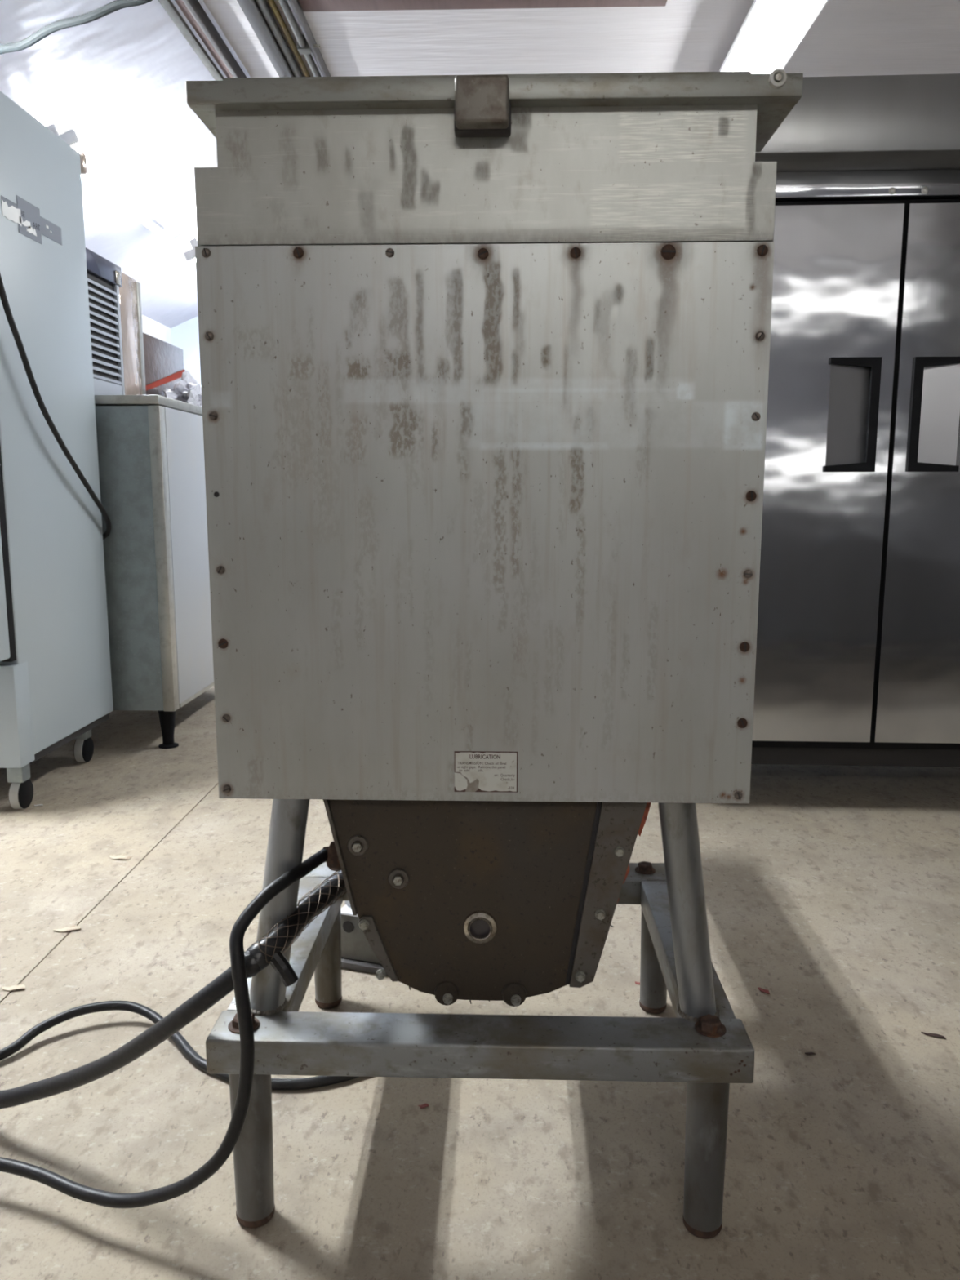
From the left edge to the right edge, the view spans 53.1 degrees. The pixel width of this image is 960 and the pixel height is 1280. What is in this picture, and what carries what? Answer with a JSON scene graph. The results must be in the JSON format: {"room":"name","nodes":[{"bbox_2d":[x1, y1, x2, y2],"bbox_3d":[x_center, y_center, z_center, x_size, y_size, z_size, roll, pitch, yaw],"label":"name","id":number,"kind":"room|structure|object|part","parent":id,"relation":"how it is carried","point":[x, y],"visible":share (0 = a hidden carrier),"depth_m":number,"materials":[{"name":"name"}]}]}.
{"room":"food processing area","nodes":[
{"label":"food processing area","id":0,"kind":"room"},
{"bbox_2d":[0,0,250,328],"bbox_3d":[-1.884,-1.899,2.090,1.550,0.711,10.900,0,9,2],"label":"ceiling","id":1,"kind":"structure","parent":0,"point":[118,78],"depth_m":4.16,"materials":[{"name":"white paint"}]},
{"bbox_2d":[45,123,189,243],"bbox_3d":[-1.715,-2.184,4.622,0.173,0.184,1.400,0,9,2],"label":"tube light","id":2,"kind":"object","parent":1,"relation":"attached to","point":[150,206],"visible":0.88,"depth_m":4.61,"materials":[{"name":"white"}]},
{"bbox_2d":[183,237,197,262],"bbox_3d":[-1.661,-2.461,6.400,0.173,0.184,1.400,0,9,2],"label":"tube light","id":3,"kind":"object","parent":1,"relation":"attached to","point":[189,255],"visible":0.25,"depth_m":5.72,"materials":[{"name":"white plastic"}]},
{"bbox_2d":[158,0,246,80],"bbox_3d":[-1.138,-2.394,3.560,0.120,0.065,7.400,0,9,2],"label":"ceiling beam","id":4,"kind":"structure","parent":1,"relation":"attached to","point":[193,11],"depth_m":3.87,"materials":[{"name":"grey metal"}]},
{"bbox_2d":[142,315,171,344],"bbox_3d":[-2.608,-0.510,2.329,0.100,2.191,10.700,0,9,2],"label":"wall","id":5,"kind":"structure","parent":0,"point":[151,327],"depth_m":7.14,"materials":[{"name":"white paint"}]},
{"bbox_2d":[170,315,200,386],"bbox_3d":[0.502,-1.629,7.527,6.000,2.800,0.100,0,9,2],"label":"wall","id":6,"kind":"structure","parent":0,"point":[184,335],"depth_m":7.46,"materials":[{"name":"white paint"}]},
{"bbox_2d":[0,685,959,1279],"bbox_3d":[0.340,0.665,2.422,6.000,0.160,10.900,0,9,2],"label":"floor","id":7,"kind":"structure","parent":0,"point":[833,892],"depth_m":1.54,"materials":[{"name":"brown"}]},
{"bbox_2d":[1,983,25,991],"bbox_3d":[-0.898,0.670,1.849,0.043,0.005,0.020,-3,9,-17],"label":"dry leaf","id":8,"kind":"object","parent":7,"relation":"on","point":[22,986],"visible":1,"depth_m":1.85,"materials":[{"name":"beige plant"}]},
{"bbox_2d":[0,91,113,808],"bbox_3d":[-1.670,-0.543,2.981,0.698,2.056,0.775,0,9,2],"label":"freezer","id":9,"kind":"object","parent":7,"relation":"on","point":[55,681],"visible":1,"depth_m":2.94,"materials":[{"name":"white metal"}]},
{"bbox_3d":[-1.682,-0.719,2.598,0.684,1.570,0.072,0,9,2],"label":"door","id":10,"kind":"part","parent":9,"relation":"part of","materials":[{"name":"white metal"}]},
{"bbox_3d":[-1.680,0.216,2.826,0.689,0.302,0.085,0,9,2],"label":"kick panel","id":11,"kind":"part","parent":9,"relation":"part of","materials":[{"name":"white metal"}]},
{"bbox_2d":[0,273,111,540],"bbox_3d":[-1.298,-0.753,2.877,0.144,1.505,0.945,-1,9,-8],"label":"cord","id":12,"kind":"object","parent":9,"relation":"attached to","point":[3,297],"visible":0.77,"depth_m":2.82,"materials":[{"name":"rubber"}]},
{"bbox_3d":[-1.663,0.313,3.172,0.648,0.024,0.570,0,9,2],"label":"rail","id":13,"kind":"part","parent":9,"relation":"part of","materials":[{"name":"black"}]},
{"bbox_2d":[53,924,80,932],"bbox_3d":[-0.902,0.632,2.096,0.057,0.005,0.023,-3,9,-20],"label":"dry leaf","id":14,"kind":"object","parent":7,"relation":"on","point":[75,926],"visible":1,"depth_m":2.10,"materials":[{"name":"beige plant"}]},
{"bbox_2d":[108,854,131,859],"bbox_3d":[-0.941,0.568,2.508,0.058,0.005,0.032,6,10,32],"label":"dry leaf","id":15,"kind":"object","parent":7,"relation":"on","point":[112,856],"visible":1,"depth_m":2.51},
{"bbox_2d":[94,395,213,748],"bbox_3d":[-1.454,-0.313,4.027,0.710,1.278,1.177,0,9,2],"label":"cabinet","id":16,"kind":"object","parent":7,"relation":"on","point":[150,447],"visible":0.54,"depth_m":3.47,"materials":[{"name":"white metal"}]},
{"bbox_2d":[85,247,146,395],"bbox_3d":[-1.627,-1.152,3.611,0.540,0.506,0.570,0,9,2],"label":"machine","id":17,"kind":"object","parent":16,"relation":"on","point":[114,297],"visible":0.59,"depth_m":3.60,"materials":[{"name":"grey metal"}]},
{"bbox_3d":[-1.386,-1.101,3.498,0.007,0.441,0.335,0,9,2],"label":"louvre panel","id":18,"kind":"part","parent":17,"relation":"part of","materials":[{"name":"black"}]},
{"bbox_3d":[-1.377,-0.914,3.514,0.013,0.066,0.310,0,9,2],"label":"panel","id":19,"kind":"part","parent":17,"relation":"part of","materials":[{"name":"grey metal"}]},
{"bbox_3d":[-1.371,-1.122,3.650,0.014,0.436,0.023,0,9,2],"label":"louvre frame","id":20,"kind":"part","parent":17,"relation":"part of","materials":[{"name":"grey metal"}]},
{"bbox_3d":[-1.374,-1.169,3.753,0.014,0.496,0.190,0,9,2],"label":"panel","id":21,"kind":"part","parent":17,"relation":"part of","materials":[{"name":"beige metal"}]},
{"bbox_3d":[-1.369,-1.184,3.868,0.016,0.491,0.038,0,9,2],"label":"trim","id":22,"kind":"part","parent":17,"relation":"part of","materials":[{"name":"silver metal"}]},
{"bbox_3d":[-1.493,-0.282,3.455,0.666,1.090,0.018,0,9,2],"label":"panel","id":23,"kind":"part","parent":16,"relation":"part of","materials":[{"name":"grey metal"}]},
{"bbox_3d":[-1.137,-0.282,3.457,0.042,1.093,0.054,0,9,2],"label":"corner post","id":24,"kind":"part","parent":16,"relation":"part of","materials":[{"name":"metal"}]},
{"bbox_2d":[142,332,185,396],"bbox_3d":[-1.568,-1.149,4.207,0.384,0.316,0.530,0,9,2],"label":"carton","id":25,"kind":"object","parent":16,"relation":"on","point":[163,361],"visible":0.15,"depth_m":4.15,"materials":[{"name":"cardboard"}]},
{"bbox_3d":[-1.169,0.325,3.595,0.071,0.150,0.072,0,9,2],"label":"leg","id":26,"kind":"part","parent":16,"relation":"part of","materials":[{"name":"black plastic"}]},
{"bbox_2d":[162,370,201,406],"bbox_3d":[-1.234,-1.069,4.161,0.222,0.175,0.653,0,9,2],"label":"plastic bag","id":27,"kind":"object","parent":16,"relation":"on","point":[188,390],"visible":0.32,"depth_m":3.97,"materials":[{"name":"white plastic"}]},
{"bbox_3d":[-1.113,-0.380,4.035,0.030,1.078,1.120,0,9,2],"label":"panel","id":28,"kind":"part","parent":16,"relation":"part of","materials":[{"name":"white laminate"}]},
{"bbox_3d":[-1.445,0.161,4.129,0.686,0.015,1.080,0,9,2],"label":"rail","id":29,"kind":"part","parent":16,"relation":"part of","materials":[{"name":"white metal"}]},
{"bbox_2d":[0,1000,359,1089],"bbox_3d":[-1.342,0.735,1.327,2.481,0.039,0.340,-3,9,-20],"label":"cord","id":30,"kind":"object","parent":7,"relation":"on","point":[180,1042],"visible":0.7,"depth_m":1.64,"materials":[{"name":"rubber"}]},
{"bbox_2d":[0,68,803,1239],"bbox_3d":[-1.100,-0.010,1.679,2.890,1.404,1.318,-1,9,-3],"label":"machine","id":31,"kind":"object","parent":7,"relation":"on","point":[484,359],"visible":1,"depth_m":1.14,"materials":[{"name":"metal"}]},
{"bbox_3d":[-0.297,0.646,1.252,0.054,0.214,0.054,0,9,2],"label":"leg","id":32,"kind":"part","parent":31,"relation":"part of","materials":[{"name":"grey metal"}]},
{"bbox_3d":[-0.261,0.326,1.254,0.095,0.337,0.046,0,9,2],"label":"support post","id":33,"kind":"part","parent":31,"relation":"part of","materials":[{"name":"grey metal"}]},
{"bbox_3d":[-0.284,0.563,1.782,0.054,0.214,0.054,0,9,2],"label":"leg","id":34,"kind":"part","parent":31,"relation":"part of","materials":[{"name":"grey metal"}]},
{"bbox_2d":[340,900,388,975],"bbox_3d":[-0.155,0.575,1.967,0.221,0.152,0.180,3,9,18],"label":"housing","id":35,"kind":"object","parent":31,"relation":"attached to","point":[357,953],"visible":0.13,"depth_m":1.92,"materials":[{"name":"grey metal"}]},
{"bbox_3d":[-0.154,0.589,1.971,0.215,0.094,0.160,3,9,18],"label":"panel","id":36,"kind":"part","parent":35,"relation":"part of","materials":[{"name":"grey metal"}]},
{"bbox_3d":[-0.155,0.643,1.977,0.221,0.014,0.180,3,9,18],"label":"rail","id":37,"kind":"part","parent":35,"relation":"part of","materials":[{"name":"grey metal"}]},
{"bbox_3d":[0.000,0.381,1.273,0.027,0.027,0.002,0,9,2],"label":"sight glass","id":38,"kind":"part","parent":31,"relation":"part of","materials":[{"name":"grey glass"}]},
{"bbox_3d":[0.003,-0.574,1.059,0.062,0.032,0.020,0,9,2],"label":"latch plate","id":39,"kind":"part","parent":31,"relation":"part of","materials":[{"name":"grey metal"}]},
{"bbox_3d":[0.003,-0.125,1.143,0.659,0.658,0.003,0,9,2],"label":"panel","id":40,"kind":"part","parent":31,"relation":"part of","materials":[{"name":"metal"}]},
{"bbox_3d":[0.003,-0.493,1.087,0.655,0.084,0.003,0,9,2],"label":"panel","id":41,"kind":"part","parent":31,"relation":"part of","materials":[{"name":"metal"}]},
{"bbox_3d":[0.004,-0.565,1.076,0.604,0.062,0.003,0,9,2],"label":"panel","id":42,"kind":"part","parent":31,"relation":"part of","materials":[{"name":"metal"}]},
{"bbox_3d":[0.014,-0.655,1.345,0.584,0.028,0.580,0,9,2],"label":"lid","id":43,"kind":"part","parent":31,"relation":"part of","materials":[{"name":"metal"}]},
{"bbox_3d":[0.321,0.566,1.764,0.054,0.214,0.054,0,9,2],"label":"leg","id":44,"kind":"part","parent":31,"relation":"part of","materials":[{"name":"grey metal"}]},
{"bbox_3d":[0.266,0.328,1.239,0.089,0.336,0.046,0,9,2],"label":"support post","id":45,"kind":"part","parent":31,"relation":"part of","materials":[{"name":"grey metal"}]},
{"bbox_3d":[0.290,0.648,1.235,0.054,0.214,0.054,0,9,2],"label":"leg","id":46,"kind":"part","parent":31,"relation":"part of","materials":[{"name":"grey metal"}]},
{"bbox_2d":[417,1103,428,1108],"bbox_3d":[-0.088,0.726,1.496,0.016,0.003,0.007,-3,9,-20],"label":"scrap","id":47,"kind":"object","parent":7,"relation":"on","point":[422,1106],"visible":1,"depth_m":1.50,"materials":[{"name":"red"}]},
{"bbox_2d":[758,987,769,994],"bbox_3d":[0.544,0.672,1.839,0.012,0.004,0.026,-8,12,-43],"label":"scrap","id":48,"kind":"object","parent":7,"relation":"on","point":[761,989],"visible":1,"depth_m":1.84,"materials":[{"name":"red"}]},
{"bbox_2d":[804,1052,815,1054],"bbox_3d":[0.563,0.705,1.636,0.019,0.003,0.006,0,9,2],"label":"scrap","id":49,"kind":"object","parent":7,"relation":"on","point":[806,1053],"visible":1,"depth_m":1.64,"materials":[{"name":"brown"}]},
{"bbox_2d":[751,73,959,767],"bbox_3d":[1.161,-0.506,3.004,1.310,1.975,0.940,0,9,3],"label":"refrigerator","id":50,"kind":"object","parent":7,"relation":"on","point":[858,649],"visible":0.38,"depth_m":2.67,"materials":[{"name":"metal"}]},
{"bbox_3d":[0.818,-0.439,2.709,0.638,1.483,0.021,0,9,3],"label":"door","id":51,"kind":"part","parent":50,"relation":"part of","materials":[{"name":"silver metal"}]},
{"bbox_3d":[1.030,-0.622,2.654,0.137,0.309,0.010,0,9,3],"label":"handle","id":52,"kind":"part","parent":50,"relation":"part of","materials":[{"name":"black plastic"}]},
{"bbox_3d":[1.166,0.277,3.225,1.280,0.090,0.724,0,9,3],"label":"panel","id":53,"kind":"part","parent":50,"relation":"part of","materials":[{"name":"black metal"}]},
{"bbox_3d":[1.145,-1.224,2.589,1.310,0.068,0.060,0,9,3],"label":"header panel","id":54,"kind":"part","parent":50,"relation":"part of","materials":[{"name":"silver metal"}]},
{"bbox_3d":[1.469,-0.434,2.675,0.638,1.483,0.021,0,9,3],"label":"door","id":55,"kind":"part","parent":50,"relation":"part of","materials":[{"name":"silver metal"}]},
{"bbox_3d":[1.256,-0.620,2.642,0.137,0.309,0.010,0,9,3],"label":"handle","id":56,"kind":"part","parent":50,"relation":"part of","materials":[{"name":"black plastic"}]},
{"bbox_2d":[920,1031,945,1038],"bbox_3d":[0.798,0.696,1.691,0.039,0.003,0.008,5,10,30],"label":"scrap","id":57,"kind":"object","parent":7,"relation":"on","point":[923,1033],"visible":1,"depth_m":1.69,"materials":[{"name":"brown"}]},
{"bbox_2d":[202,0,959,77],"bbox_3d":[1.115,-2.207,1.951,4.450,0.060,10.900,0,9,2],"label":"ceiling","id":58,"kind":"structure","parent":0,"point":[848,37],"depth_m":3.97,"materials":[{"name":"white plastic"}]},
{"bbox_2d":[0,0,152,54],"bbox_3d":[-1.157,-2.040,2.764,1.161,0.522,0.067,5,10,27],"label":"hanging cable","id":59,"kind":"object","parent":58,"relation":"hanging from","point":[116,5],"visible":1,"depth_m":2.80,"materials":[{"name":"white plastic"}]},
{"bbox_2d":[236,0,294,77],"bbox_3d":[-0.870,-2.393,3.552,0.055,0.065,7.400,0,9,2],"label":"pipe","id":60,"kind":"structure","parent":58,"relation":"attached to","point":[250,8],"depth_m":3.83,"materials":[{"name":"grey metal"}]},
{"bbox_2d":[255,0,302,76],"bbox_3d":[-0.825,-2.390,3.551,0.032,0.031,7.400,0,9,2],"label":"conduit","id":61,"kind":"object","parent":58,"relation":"attached to","point":[262,4],"visible":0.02,"depth_m":3.87,"materials":[{"name":"grey metal"}]},
{"bbox_2d":[267,0,310,76],"bbox_3d":[-0.791,-2.400,3.548,0.022,0.022,7.400,0,9,2],"label":"cable","id":62,"kind":"object","parent":58,"relation":"attached to","point":[272,2],"visible":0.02,"depth_m":3.89,"materials":[{"name":"brown plastic"}]},
{"bbox_2d":[278,0,320,76],"bbox_3d":[-0.719,-2.396,3.547,0.092,0.058,7.400,0,9,2],"label":"conduit","id":63,"kind":"object","parent":58,"relation":"attached to","point":[303,47],"visible":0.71,"depth_m":3.91,"materials":[{"name":"grey metal"}]},
{"bbox_2d":[288,0,330,76],"bbox_3d":[-0.705,-2.400,3.546,0.015,0.050,7.400,0,9,2],"label":"ceiling strip","id":64,"kind":"object","parent":58,"relation":"attached to","point":[295,4],"visible":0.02,"depth_m":3.88,"materials":[{"name":"grey metal"}]},
{"bbox_2d":[297,0,666,11],"bbox_3d":[0.010,-2.429,3.623,1.400,0.015,0.165,0,9,2],"label":"batten","id":65,"kind":"object","parent":58,"relation":"attached to","point":[306,5],"visible":1,"depth_m":3.66,"materials":[{"name":"white"}]},
{"bbox_2d":[719,0,828,73],"bbox_3d":[1.115,-2.435,4.346,0.207,0.182,2.700,0,9,2],"label":"tube light","id":66,"kind":"object","parent":58,"relation":"attached to","point":[771,31],"visible":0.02,"depth_m":3.62,"materials":[{"name":"white plastic"}]}
]}

